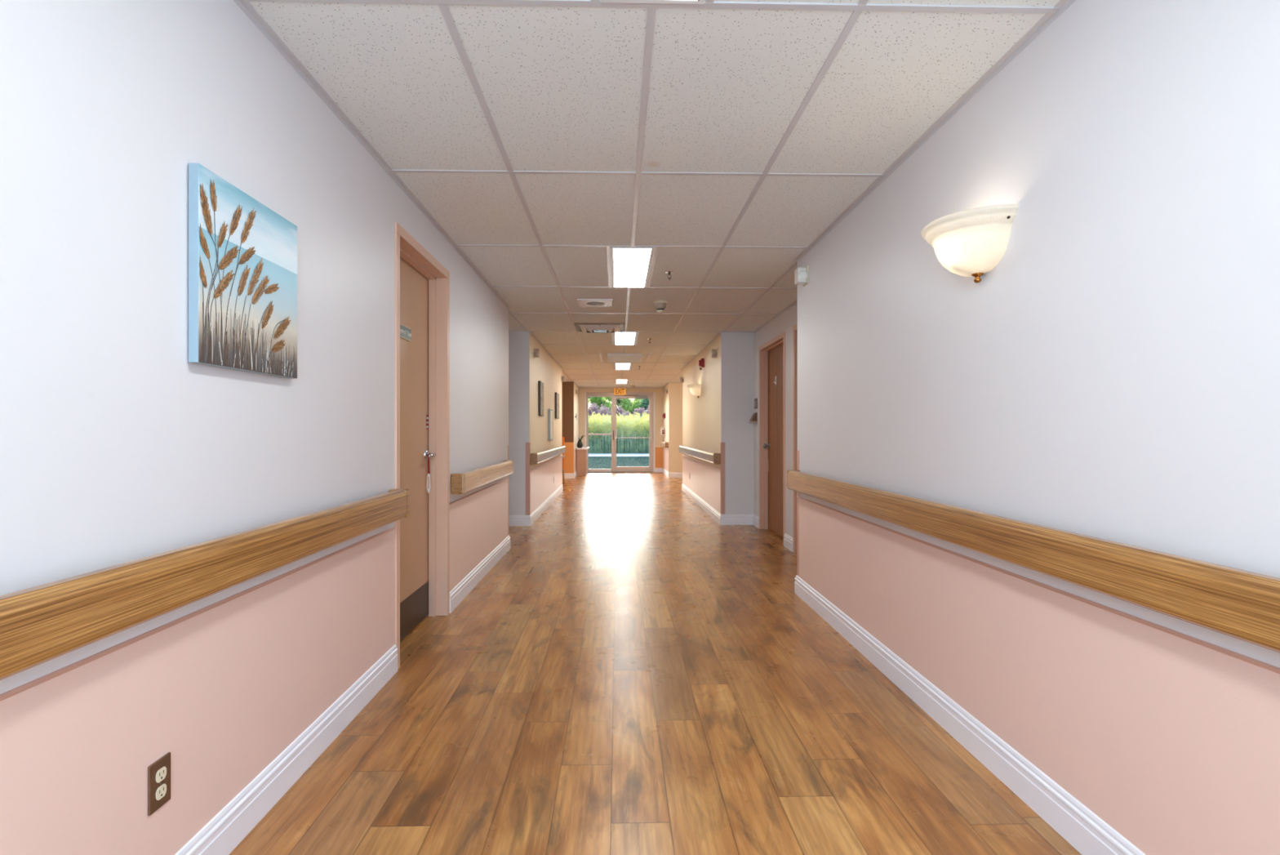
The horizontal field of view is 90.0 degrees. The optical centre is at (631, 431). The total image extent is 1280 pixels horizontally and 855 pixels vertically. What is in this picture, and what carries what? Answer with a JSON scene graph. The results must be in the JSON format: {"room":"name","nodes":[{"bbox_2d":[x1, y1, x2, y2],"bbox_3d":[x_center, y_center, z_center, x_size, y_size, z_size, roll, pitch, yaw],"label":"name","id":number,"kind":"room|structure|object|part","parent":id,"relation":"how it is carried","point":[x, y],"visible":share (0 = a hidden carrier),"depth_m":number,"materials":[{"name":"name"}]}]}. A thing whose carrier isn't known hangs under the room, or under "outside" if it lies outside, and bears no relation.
{"room":"nursing home corridor","nodes":[
{"label":"nursing home corridor","id":0,"kind":"room"},
{"bbox_2d":[0,0,509,854],"bbox_3d":[-1.414,-0.037,2.313,0.557,2.415,8.190,0,0,-1],"label":"wall","id":1,"kind":"structure","parent":0,"point":[117,447],"depth_m":1.56,"materials":[{"name":"paint"}]},
{"bbox_2d":[147,751,170,815],"bbox_3d":[-1.118,0.833,1.516,0.008,0.114,0.070,0,0,-1],"label":"wall outlet","id":2,"kind":"object","parent":1,"relation":"attached to","point":[159,771],"visible":1,"depth_m":1.51,"materials":[{"name":"brown plastic"}]},
{"bbox_2d":[155,766,166,782],"bbox_3d":[-1.115,0.812,1.516,0.003,0.029,0.033,0,0,-1],"label":"receptacle","id":3,"kind":"object","parent":2,"relation":"attached to","point":[161,771],"depth_m":1.51,"materials":[{"name":"beige plastic"}]},
{"bbox_2d":[155,783,166,799],"bbox_3d":[-1.115,0.854,1.516,0.003,0.029,0.033,0,0,-1],"label":"receptacle","id":4,"kind":"object","parent":2,"relation":"attached to","point":[161,788],"depth_m":1.51,"materials":[{"name":"beige plastic"}]},
{"bbox_2d":[0,488,408,679],"bbox_3d":[-1.062,0.343,0.709,0.088,0.135,4.765,0,0,-1],"label":"handrail","id":5,"kind":"object","parent":1,"relation":"attached to","point":[39,624],"visible":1,"depth_m":1.39,"materials":[{"name":"brown wood"}]},
{"bbox_2d":[188,163,297,378],"bbox_3d":[-1.114,-0.427,1.870,0.029,0.505,0.500,0,0,-1],"label":"canvas painting","id":6,"kind":"object","parent":1,"relation":"attached to","point":[242,254],"visible":1,"depth_m":1.79,"materials":[{"name":"fabric"}]},
{"bbox_2d":[174,644,397,854],"bbox_3d":[-1.098,1.105,0.678,0.016,0.131,4.905,0,0,-1],"label":"baseboard","id":7,"kind":"structure","parent":1,"relation":"attached to","point":[231,824],"depth_m":2.08,"materials":[{"name":"white wood"}]},
{"bbox_2d":[394,222,449,668],"bbox_3d":[-1.246,0.072,3.623,0.169,2.195,0.986,0,0,-1],"label":"door","id":8,"kind":"structure","parent":1,"relation":"in","point":[421,283],"depth_m":3.87,"materials":[{"name":"paint"}]},
{"bbox_3d":[-1.280,1.052,3.628,0.002,0.213,0.849,0,0,-1],"label":"kick plate","id":9,"kind":"part","parent":8,"relation":"part of","materials":[{"name":"brown metal"}]},
{"bbox_2d":[426,452,431,493],"bbox_3d":[-1.267,0.257,3.987,0.026,0.254,0.006,0,0,-1],"label":"tag","id":10,"kind":"object","parent":8,"relation":"hanging from","point":[428,485],"visible":0.94,"depth_m":3.98,"materials":[{"name":"white plastic"}]},
{"bbox_3d":[-1.255,0.145,3.967,0.067,0.066,0.139,0,0,-1],"label":"lever handle","id":11,"kind":"part","parent":8,"relation":"part of","materials":[{"name":"silver metal"}]},
{"bbox_2d":[450,459,513,493],"bbox_3d":[-1.164,0.343,5.175,0.088,0.135,2.000,0,0,-1],"label":"handrail","id":12,"kind":"object","parent":1,"relation":"attached to","point":[465,482],"visible":1,"depth_m":4.65,"materials":[{"name":"brown wood"}]},
{"bbox_2d":[507,444,509,535],"bbox_3d":[-1.259,0.585,6.390,0.053,0.900,0.053,0,0,-1],"label":"guard","id":13,"kind":"object","parent":1,"relation":"attached to","point":[508,445],"visible":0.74,"depth_m":6.37,"materials":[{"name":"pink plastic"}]},
{"bbox_2d":[508,331,562,515],"bbox_3d":[-1.595,-0.037,10.255,0.557,2.415,4.663,0,0,-1],"label":"wall","id":14,"kind":"structure","parent":0,"point":[525,371],"depth_m":8.00,"materials":[{"name":"beige paint"}]},
{"bbox_2d":[449,484,563,613],"bbox_3d":[-2.527,1.105,8.337,2.526,0.131,8.487,0,0,-1],"label":"baseboard","id":15,"kind":"structure","parent":14,"relation":"attached to","point":[463,588],"depth_m":5.47,"materials":[{"name":"white wood"}]},
{"bbox_2d":[525,442,530,515],"bbox_3d":[-1.294,0.585,7.953,0.053,0.900,0.053,0,0,-1],"label":"guard","id":16,"kind":"object","parent":14,"relation":"attached to","point":[527,444],"visible":1,"depth_m":7.93,"materials":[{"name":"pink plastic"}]},
{"bbox_2d":[533,347,539,357],"bbox_3d":[-1.244,-1.022,8.319,0.070,0.120,0.120,0,0,-1],"label":"sensor","id":17,"kind":"object","parent":14,"relation":"attached to","point":[535,351],"visible":1,"depth_m":8.28,"materials":[{"name":"beige plastic"}]},
{"bbox_2d":[537,380,543,416],"bbox_3d":[-1.275,-0.458,8.983,0.034,0.475,0.380,0,0,-1],"label":"canvas","id":18,"kind":"object","parent":14,"relation":"attached to","point":[540,384],"visible":1,"depth_m":8.81,"materials":[{"name":"fabric"}]},
{"bbox_2d":[530,445,565,464],"bbox_3d":[-1.278,0.343,10.214,0.088,0.135,4.420,0,0,-1],"label":"handrail","id":19,"kind":"object","parent":14,"relation":"attached to","point":[535,458],"visible":1,"depth_m":9.02,"materials":[{"name":"brown wood"}]},
{"bbox_2d":[547,408,553,440],"bbox_3d":[-1.306,-0.105,10.268,0.035,0.500,0.450,0,0,-1],"label":"notice board","id":20,"kind":"object","parent":14,"relation":"attached to","point":[550,412],"visible":1,"depth_m":10.15,"materials":[{"name":"grey metal"}]},
{"bbox_2d":[555,391,559,418],"bbox_3d":[-1.330,-0.455,11.373,0.034,0.450,0.500,0,0,-1],"label":"canvas","id":21,"kind":"object","parent":14,"relation":"attached to","point":[557,395],"visible":1,"depth_m":11.19,"materials":[{"name":"fabric"}]},
{"bbox_2d":[562,436,564,484],"bbox_3d":[-1.792,0.645,13.933,0.630,1.051,0.700,0,0,-1],"label":"armchair","id":22,"kind":"object","parent":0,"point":[563,455],"visible":0.16,"depth_m":14.15,"materials":[{"name":"orange fabric"}]},
{"bbox_3d":[-1.521,1.010,14.173,0.048,0.322,0.055,0,0,-1],"label":"leg","id":23,"kind":"part","parent":22,"relation":"part of","materials":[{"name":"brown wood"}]},
{"bbox_3d":[-1.798,0.475,14.193,0.580,0.710,0.180,0,0,-1],"label":"backrest","id":24,"kind":"part","parent":22,"relation":"part of","materials":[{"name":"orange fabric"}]},
{"bbox_2d":[562,381,579,472],"bbox_3d":[-2.730,-0.037,17.090,2.517,2.415,2.304,0,0,-1],"label":"wall","id":25,"kind":"structure","parent":0,"point":[571,400],"depth_m":15.97,"materials":[{"name":"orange paint"}]},
{"bbox_2d":[564,471,576,478],"bbox_3d":[-2.658,1.105,17.084,2.660,0.131,2.320,0,0,-1],"label":"baseboard","id":26,"kind":"structure","parent":25,"relation":"attached to","point":[566,475],"depth_m":15.95,"materials":[{"name":"white wood"}]},
{"bbox_2d":[587,395,611,471],"bbox_3d":[-0.932,0.065,18.329,0.679,2.170,0.050,0,0,-1],"label":"panel","id":27,"kind":"object","parent":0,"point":[588,469],"depth_m":18.30,"materials":[{"name":"clear glass"}]},
{"bbox_2d":[579,388,662,471],"bbox_3d":[-0.312,-0.037,18.371,2.390,2.415,0.152,0,0,-1],"label":"wall","id":28,"kind":"structure","parent":0,"point":[659,392],"depth_m":18.32,"materials":[{"name":"beige paint"}]},
{"bbox_2d":[584,391,655,472],"bbox_3d":[-0.345,0.025,18.292,2.020,2.290,0.250,0,0,-1],"label":"door","id":29,"kind":"structure","parent":28,"relation":"in","point":[637,395],"depth_m":18.30,"materials":[{"name":"aluminium"},{"name":"clear glass"},{"name":"grey metal"}]},
{"bbox_3d":[-1.330,0.025,18.268,0.050,2.290,0.012,0,0,-1],"label":"casing","id":30,"kind":"part","parent":29,"relation":"part of","materials":[{"name":"beige wood"}]},
{"bbox_3d":[-0.345,-1.095,18.291,1.920,0.050,0.012,0,0,-1],"label":"casing","id":31,"kind":"part","parent":29,"relation":"part of","materials":[{"name":"wood"}]},
{"bbox_3d":[0.024,-0.979,18.340,0.940,0.078,0.050,0,0,-1],"label":"rail","id":32,"kind":"part","parent":29,"relation":"part of","materials":[{"name":"wood"}]},
{"bbox_3d":[0.024,1.077,18.340,0.940,0.143,0.050,0,0,-1],"label":"rail","id":33,"kind":"part","parent":29,"relation":"part of","materials":[{"name":"wood"}]},
{"bbox_3d":[0.640,0.025,18.313,0.050,2.290,0.012,0,0,-1],"label":"casing","id":34,"kind":"part","parent":29,"relation":"part of","materials":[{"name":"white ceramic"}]},
{"bbox_2d":[613,387,626,395],"bbox_3d":[-0.344,-1.137,18.265,0.344,0.205,0.060,0,0,-1],"label":"exit sign","id":35,"kind":"object","parent":28,"relation":"attached to","point":[617,391],"visible":1,"depth_m":18.24,"materials":[{"name":"orange plastic"}]},
{"bbox_2d":[233,0,1075,388],"bbox_3d":[-0.088,-1.294,8.275,7.600,0.142,20.350,0,0,-1],"label":"ceiling","id":36,"kind":"structure","parent":0,"point":[726,139],"depth_m":2.60,"materials":[{"name":"tile"}]},
{"bbox_2d":[577,298,613,306],"bbox_3d":[-0.352,-1.237,6.174,0.330,0.016,0.330,0,0,-1],"label":"ceiling speaker","id":37,"kind":"object","parent":36,"relation":"attached to","point":[582,302],"visible":1,"depth_m":6.12,"materials":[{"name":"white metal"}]},
{"bbox_2d":[586,302,604,305],"bbox_3d":[-0.352,-1.231,6.174,0.176,0.004,0.176,0,0,-1],"label":"grille","id":38,"kind":"object","parent":37,"relation":"attached to","point":[587,303],"depth_m":6.17,"materials":[{"name":"white metal"}]},
{"bbox_2d":[573,323,625,333],"bbox_3d":[-0.378,-1.220,7.648,0.594,0.053,0.594,0,0,-1],"label":"ceiling vent","id":39,"kind":"object","parent":36,"relation":"in","point":[586,327],"visible":1,"depth_m":7.52,"materials":[{"name":"metal"}]},
{"bbox_3d":[-0.378,-1.197,7.648,0.150,0.004,0.150,0,0,-1],"label":"plate","id":40,"kind":"part","parent":39,"relation":"part of","materials":[{"name":"silver metal"}]},
{"bbox_2d":[615,379,627,383],"bbox_3d":[-0.260,-1.240,15.888,0.300,0.007,1.196,0,0,-1],"label":"recessed light","id":41,"kind":"object","parent":36,"relation":"in","point":[617,381],"visible":1,"depth_m":15.95,"materials":[{"name":"white plastic"}]},
{"bbox_2d":[616,379,626,382],"bbox_3d":[-0.260,-1.241,15.888,0.258,0.004,1.164,0,0,-1],"label":"diffuser","id":42,"kind":"object","parent":41,"relation":"attached to","point":[617,380],"depth_m":15.82,"materials":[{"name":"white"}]},
{"bbox_2d":[614,363,631,369],"bbox_3d":[-0.176,-1.240,12.229,0.300,0.007,1.196,0,0,-1],"label":"recessed light","id":43,"kind":"object","parent":36,"relation":"in","point":[617,366],"visible":1,"depth_m":12.16,"materials":[{"name":"white plastic"}]},
{"bbox_2d":[599,352,650,362],"bbox_3d":[-0.127,-1.222,10.660,0.806,0.047,1.100,0,0,-1],"label":"ceiling panel","id":44,"kind":"object","parent":36,"relation":"attached to","point":[611,357],"visible":1,"depth_m":10.45,"materials":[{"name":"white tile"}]},
{"bbox_3d":[-0.127,-1.199,10.660,0.524,0.002,0.924,0,0,-1],"label":"panel","id":45,"kind":"part","parent":44,"relation":"part of","materials":[{"name":"white"}]},
{"bbox_3d":[-0.127,-1.222,10.660,0.560,0.045,0.960,0,0,-1],"label":"panel frame","id":46,"kind":"part","parent":44,"relation":"part of","materials":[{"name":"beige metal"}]},
{"bbox_2d":[613,331,637,345],"bbox_3d":[-0.093,-1.240,8.570,0.300,0.007,1.196,0,0,-1],"label":"recessed light","id":47,"kind":"object","parent":36,"relation":"in","point":[620,338],"visible":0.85,"depth_m":8.53,"materials":[{"name":"white plastic"}]},
{"bbox_2d":[609,247,654,287],"bbox_3d":[-0.010,-1.240,4.911,0.300,0.007,1.196,0,0,-1],"label":"recessed light","id":48,"kind":"object","parent":36,"relation":"in","point":[630,267],"visible":1,"depth_m":4.80,"materials":[{"name":"white plastic"}]},
{"bbox_2d":[600,0,705,4],"bbox_3d":[0.073,-1.240,1.252,0.300,0.007,1.196,0,0,-1],"label":"recessed light","id":49,"kind":"object","parent":36,"relation":"in","point":[673,2],"visible":1,"depth_m":1.84,"materials":[{"name":"white plastic"}]},
{"bbox_2d":[653,300,667,312],"bbox_3d":[0.275,-1.196,6.148,0.132,0.099,0.132,0,0,-1],"label":"smoke detector","id":50,"kind":"object","parent":36,"relation":"attached to","point":[660,305],"visible":1,"depth_m":6.11,"materials":[{"name":"beige plastic"}]},
{"bbox_2d":[664,271,673,279],"bbox_3d":[0.291,-1.215,5.008,0.072,0.060,0.072,0,0,-1],"label":"sprinkler","id":51,"kind":"object","parent":36,"relation":"attached to","point":[668,273],"visible":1,"depth_m":5.00,"materials":[{"name":"silver metal"}]},
{"bbox_2d":[229,471,1081,854],"bbox_3d":[-0.087,1.170,8.260,7.440,0.001,20.320,0,0,-1],"label":"floor","id":52,"kind":"structure","parent":0,"point":[639,672],"depth_m":2.51,"materials":[{"name":"brown wood"}]},
{"bbox_2d":[576,446,589,475],"bbox_3d":[-1.321,0.802,17.340,0.285,0.735,1.230,0,0,-1],"label":"base cabinet","id":53,"kind":"object","parent":52,"relation":"on","point":[582,459],"visible":0.91,"depth_m":16.75,"materials":[{"name":"brown laminate"}]},
{"bbox_2d":[576,435,585,448],"bbox_3d":[-1.270,0.264,16.820,0.347,0.343,0.257,0,0,34],"label":"potted plant","id":54,"kind":"object","parent":53,"relation":"on","point":[580,444],"visible":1,"depth_m":16.78,"materials":[{"name":"black ceramic"}]},
{"bbox_3d":[-1.210,0.800,17.052,0.015,0.580,0.570,0,0,-1],"label":"cabinet door","id":55,"kind":"part","parent":53,"relation":"part of","materials":[{"name":"brown laminate"}]},
{"bbox_2d":[662,382,682,472],"bbox_3d":[2.155,-0.037,17.278,2.507,2.415,2.150,0,0,-1],"label":"wall","id":56,"kind":"structure","parent":0,"point":[673,401],"depth_m":16.18,"materials":[{"name":"beige paint"}]},
{"bbox_2d":[661,426,665,435],"bbox_3d":[0.851,-0.005,17.613,0.100,0.210,0.202,0,0,-1],"label":"station","id":57,"kind":"object","parent":56,"relation":"attached to","point":[663,428],"visible":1,"depth_m":17.54,"materials":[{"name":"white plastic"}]},
{"bbox_2d":[660,440,668,447],"bbox_3d":[0.868,0.343,17.124,0.088,0.135,1.600,0,0,-1],"label":"handrail","id":58,"kind":"object","parent":56,"relation":"attached to","point":[663,443],"visible":1,"depth_m":16.57,"materials":[{"name":"brown wood"}]},
{"bbox_2d":[655,467,682,477],"bbox_3d":[2.049,1.105,17.268,2.720,0.131,2.166,0,0,-1],"label":"baseboard","id":59,"kind":"structure","parent":56,"relation":"attached to","point":[667,473],"depth_m":16.17,"materials":[{"name":"white wood"}]},
{"bbox_2d":[682,332,754,514],"bbox_3d":[1.568,-0.037,10.412,1.021,2.415,4.753,0,0,-1],"label":"wall","id":60,"kind":"structure","parent":0,"point":[724,408],"depth_m":8.03,"materials":[{"name":"beige paint"}]},
{"bbox_2d":[687,383,701,398],"bbox_3d":[0.970,-0.633,10.125,0.203,0.211,0.406,0,0,-1],"label":"wall sconce","id":61,"kind":"object","parent":60,"relation":"attached to","point":[695,388],"visible":1,"depth_m":10.00,"materials":[{"name":"white glass"}]},
{"bbox_2d":[679,444,719,463],"bbox_3d":[1.021,0.343,10.351,0.088,0.135,4.550,0,0,-1],"label":"handrail","id":62,"kind":"object","parent":60,"relation":"attached to","point":[714,458],"visible":1,"depth_m":9.22,"materials":[{"name":"brown wood"}]},
{"bbox_2d":[698,358,704,369],"bbox_3d":[1.041,-1.025,9.766,0.075,0.140,0.360,0,0,-1],"label":"fire alarm","id":63,"kind":"object","parent":60,"relation":"attached to","point":[701,362],"visible":1,"depth_m":9.59,"materials":[{"name":"red plastic"}]},
{"bbox_2d":[711,348,717,358],"bbox_3d":[1.075,-1.022,8.372,0.070,0.120,0.120,0,0,-1],"label":"sensor","id":64,"kind":"object","parent":60,"relation":"attached to","point":[713,352],"visible":1,"depth_m":8.33,"materials":[{"name":"beige plastic"}]},
{"bbox_2d":[681,484,759,528],"bbox_3d":[2.309,1.105,10.279,2.516,0.131,5.084,0,0,-1],"label":"baseboard","id":65,"kind":"structure","parent":60,"relation":"attached to","point":[722,519],"depth_m":8.02,"materials":[{"name":"white wood"}]},
{"bbox_2d":[720,442,724,514],"bbox_3d":[1.141,0.585,8.049,0.053,0.900,0.053,0,0,-1],"label":"guard","id":66,"kind":"object","parent":60,"relation":"attached to","point":[722,444],"visible":1,"depth_m":8.02,"materials":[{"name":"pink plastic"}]},
{"bbox_2d":[754,302,797,537],"bbox_3d":[1.871,-0.037,6.344,0.600,2.415,3.400,0,0,-1],"label":"wall","id":67,"kind":"structure","parent":0,"point":[785,322],"depth_m":6.52,"materials":[{"name":"paint"}]},
{"bbox_2d":[749,412,757,422],"bbox_3d":[1.498,-0.170,7.906,0.075,0.130,0.130,0,0,-1],"label":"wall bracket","id":68,"kind":"object","parent":67,"relation":"attached to","point":[753,419],"visible":1,"depth_m":7.85,"materials":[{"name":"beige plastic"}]},
{"bbox_2d":[754,398,757,408],"bbox_3d":[1.530,-0.345,7.907,0.010,0.124,0.150,0,0,-1],"label":"plaque","id":69,"kind":"object","parent":67,"relation":"attached to","point":[755,399],"visible":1,"depth_m":7.90,"materials":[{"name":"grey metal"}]},
{"bbox_2d":[759,331,785,545],"bbox_3d":[1.617,0.075,7.128,0.151,2.190,1.180,0,0,-1],"label":"door","id":70,"kind":"structure","parent":67,"relation":"in","point":[772,353],"depth_m":7.44,"materials":[{"name":"paint"}]},
{"bbox_3d":[1.594,0.170,7.603,0.076,0.068,0.068,0,0,-1],"label":"knob","id":71,"kind":"part","parent":70,"relation":"part of","materials":[{"name":"grey metal"}]},
{"bbox_2d":[783,533,792,551],"bbox_3d":[1.562,1.105,6.377,0.016,0.131,0.316,0,0,-1],"label":"baseboard","id":72,"kind":"structure","parent":67,"relation":"attached to","point":[788,540],"depth_m":6.37,"materials":[{"name":"white wood"}]},
{"bbox_2d":[792,324,797,552],"bbox_3d":[1.651,0.075,5.629,0.151,2.190,1.180,0,0,-1],"label":"door frame","id":73,"kind":"structure","parent":67,"relation":"in","point":[794,327],"depth_m":6.17,"materials":[{"name":"paint"}]},
{"bbox_2d":[796,0,1279,854],"bbox_3d":[1.764,-0.037,1.465,1.007,2.415,6.350,0,0,-1],"label":"wall","id":74,"kind":"structure","parent":0,"point":[1114,375],"depth_m":1.75,"materials":[{"name":"paint"}]},
{"bbox_2d":[796,449,799,576],"bbox_3d":[1.219,0.585,4.605,0.053,0.900,0.053,0,0,-1],"label":"guard","id":75,"kind":"object","parent":74,"relation":"attached to","point":[797,451],"visible":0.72,"depth_m":4.60,"materials":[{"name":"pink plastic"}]},
{"bbox_2d":[794,265,808,286],"bbox_3d":[1.165,-1.070,4.403,0.070,0.120,0.120,0,0,-1],"label":"sensor","id":76,"kind":"object","parent":74,"relation":"attached to","point":[801,273],"visible":1,"depth_m":4.36,"materials":[{"name":"beige plastic"}]},
{"bbox_3d":[1.195,-1.070,4.408,0.010,0.120,0.110,0,0,-1],"label":"mounting plate","id":77,"kind":"part","parent":76,"relation":"part of","materials":[{"name":"beige plastic"}]},
{"bbox_2d":[794,575,1146,854],"bbox_3d":[1.462,1.105,1.658,0.430,0.131,6.748,0,0,-1],"label":"baseboard","id":78,"kind":"structure","parent":74,"relation":"attached to","point":[1087,833],"depth_m":2.22,"materials":[{"name":"white wood"}]},
{"bbox_2d":[920,204,1019,283],"bbox_3d":[1.148,-0.633,2.272,0.203,0.211,0.406,0,0,-1],"label":"wall sconce","id":79,"kind":"object","parent":74,"relation":"attached to","point":[970,242],"visible":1,"depth_m":2.17,"materials":[{"name":"white glass"}]},
{"bbox_2d":[786,469,1279,653],"bbox_3d":[1.223,0.343,1.488,0.088,0.135,6.220,0,0,-1],"label":"handrail","id":80,"kind":"object","parent":74,"relation":"attached to","point":[1243,605],"visible":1,"depth_m":1.60,"materials":[{"name":"brown wood"}]},
{"label":"outside","id":81,"kind":"structure","parent":0,"visible":0},
{"bbox_3d":[-1.418,0.423,62.484,120.000,4.087,54.000,0,0,-1],"label":"hillside","id":82,"kind":"object","parent":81,"visible":0},
{"bbox_2d":[588,402,599,417],"bbox_3d":[-2.901,-1.296,48.102,1.290,1.828,1.276,0,0,44],"label":"shrub","id":83,"kind":"object","parent":82,"relation":"on","point":[591,411],"visible":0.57,"depth_m":47.88,"materials":[{"name":"purple plant"}]},
{"bbox_2d":[588,396,611,413],"bbox_3d":[-2.861,-1.831,60.922,2.772,4.279,2.736,0,0,35],"label":"tree","id":84,"kind":"object","parent":82,"relation":"on","point":[598,400],"visible":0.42,"depth_m":60.54,"materials":[{"name":"green plant"}]},
{"bbox_2d":[597,403,611,417],"bbox_3d":[-2.041,-0.922,45.760,1.265,2.139,1.282,0,0,-1],"label":"shrub","id":85,"kind":"object","parent":82,"relation":"on","point":[602,409],"visible":0.31,"depth_m":45.60,"materials":[{"name":"purple plant"}]},
{"bbox_2d":[609,404,625,416],"bbox_3d":[-1.117,-1.225,48.486,1.243,1.555,1.425,0,0,20],"label":"shrub","id":86,"kind":"object","parent":82,"relation":"on","point":[621,411],"visible":0.27,"depth_m":48.20,"materials":[{"name":"purple plant"}]},
{"bbox_2d":[602,396,634,413],"bbox_3d":[-1.158,-2.647,56.505,2.703,4.078,2.770,0,0,26],"label":"tree","id":87,"kind":"object","parent":82,"relation":"on","point":[627,404],"visible":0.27,"depth_m":56.33,"materials":[{"name":"green plant"}]},
{"bbox_2d":[588,411,648,453],"bbox_3d":[-0.603,-0.048,38.488,11.810,2.601,5.264,0,0,-1],"label":"goldenrod","id":88,"kind":"object","parent":82,"relation":"on","point":[626,426],"visible":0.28,"depth_m":36.14,"materials":[{"name":"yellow plant"}]},
{"bbox_2d":[621,410,634,416],"bbox_3d":[-0.343,-0.739,46.075,1.288,1.637,1.355,0,0,-35],"label":"shrub","id":89,"kind":"object","parent":82,"relation":"on","point":[627,412],"visible":0.11,"depth_m":45.95,"materials":[{"name":"purple plant"}]},
{"bbox_2d":[625,398,641,413],"bbox_3d":[0.464,-1.766,60.566,2.836,3.920,2.707,0,0,-11],"label":"tree","id":90,"kind":"object","parent":82,"relation":"on","point":[636,402],"visible":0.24,"depth_m":59.67,"materials":[{"name":"green plant"}]},
{"bbox_2d":[632,406,645,418],"bbox_3d":[0.661,-1.100,48.183,1.287,1.520,1.409,0,0,-1],"label":"shrub","id":91,"kind":"object","parent":82,"relation":"on","point":[639,410],"visible":0.32,"depth_m":47.95,"materials":[{"name":"purple plant"}]},
{"bbox_2d":[637,398,648,409],"bbox_3d":[1.849,-2.462,56.105,2.762,3.510,2.683,0,0,-30],"label":"tree","id":92,"kind":"object","parent":82,"relation":"on","point":[643,402],"visible":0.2,"depth_m":55.25,"materials":[{"name":"green plant"}]},
{"bbox_2d":[642,404,648,415],"bbox_3d":[1.300,-0.883,45.817,1.318,2.049,1.330,0,0,-1],"label":"shrub","id":93,"kind":"object","parent":82,"relation":"on","point":[646,411],"visible":0.09,"depth_m":45.73,"materials":[{"name":"purple plant"}]},
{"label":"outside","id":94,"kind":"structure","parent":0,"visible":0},
{"bbox_2d":[588,456,648,468],"bbox_3d":[-0.566,1.350,24.954,90.000,0.240,13.080,0,0,-1],"label":"lawn","id":95,"kind":"structure","parent":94,"point":[590,462],"depth_m":25.99,"materials":[{"name":"green plant"}]},
{"bbox_2d":[588,456,648,468],"bbox_3d":[-0.576,1.205,25.341,8.041,0.050,11.526,0,0,-1],"label":"grass blades","id":96,"kind":"object","parent":95,"relation":"on","point":[639,461],"visible":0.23,"depth_m":25.98,"materials":[{"name":"green plant"}]},
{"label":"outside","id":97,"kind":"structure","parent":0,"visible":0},
{"bbox_2d":[588,453,648,456],"bbox_3d":[-0.760,1.345,33.491,90.000,0.250,4.000,0,0,-1],"label":"path","id":98,"kind":"structure","parent":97,"point":[589,454],"depth_m":33.46,"materials":[{"name":"concrete"}]}
]}

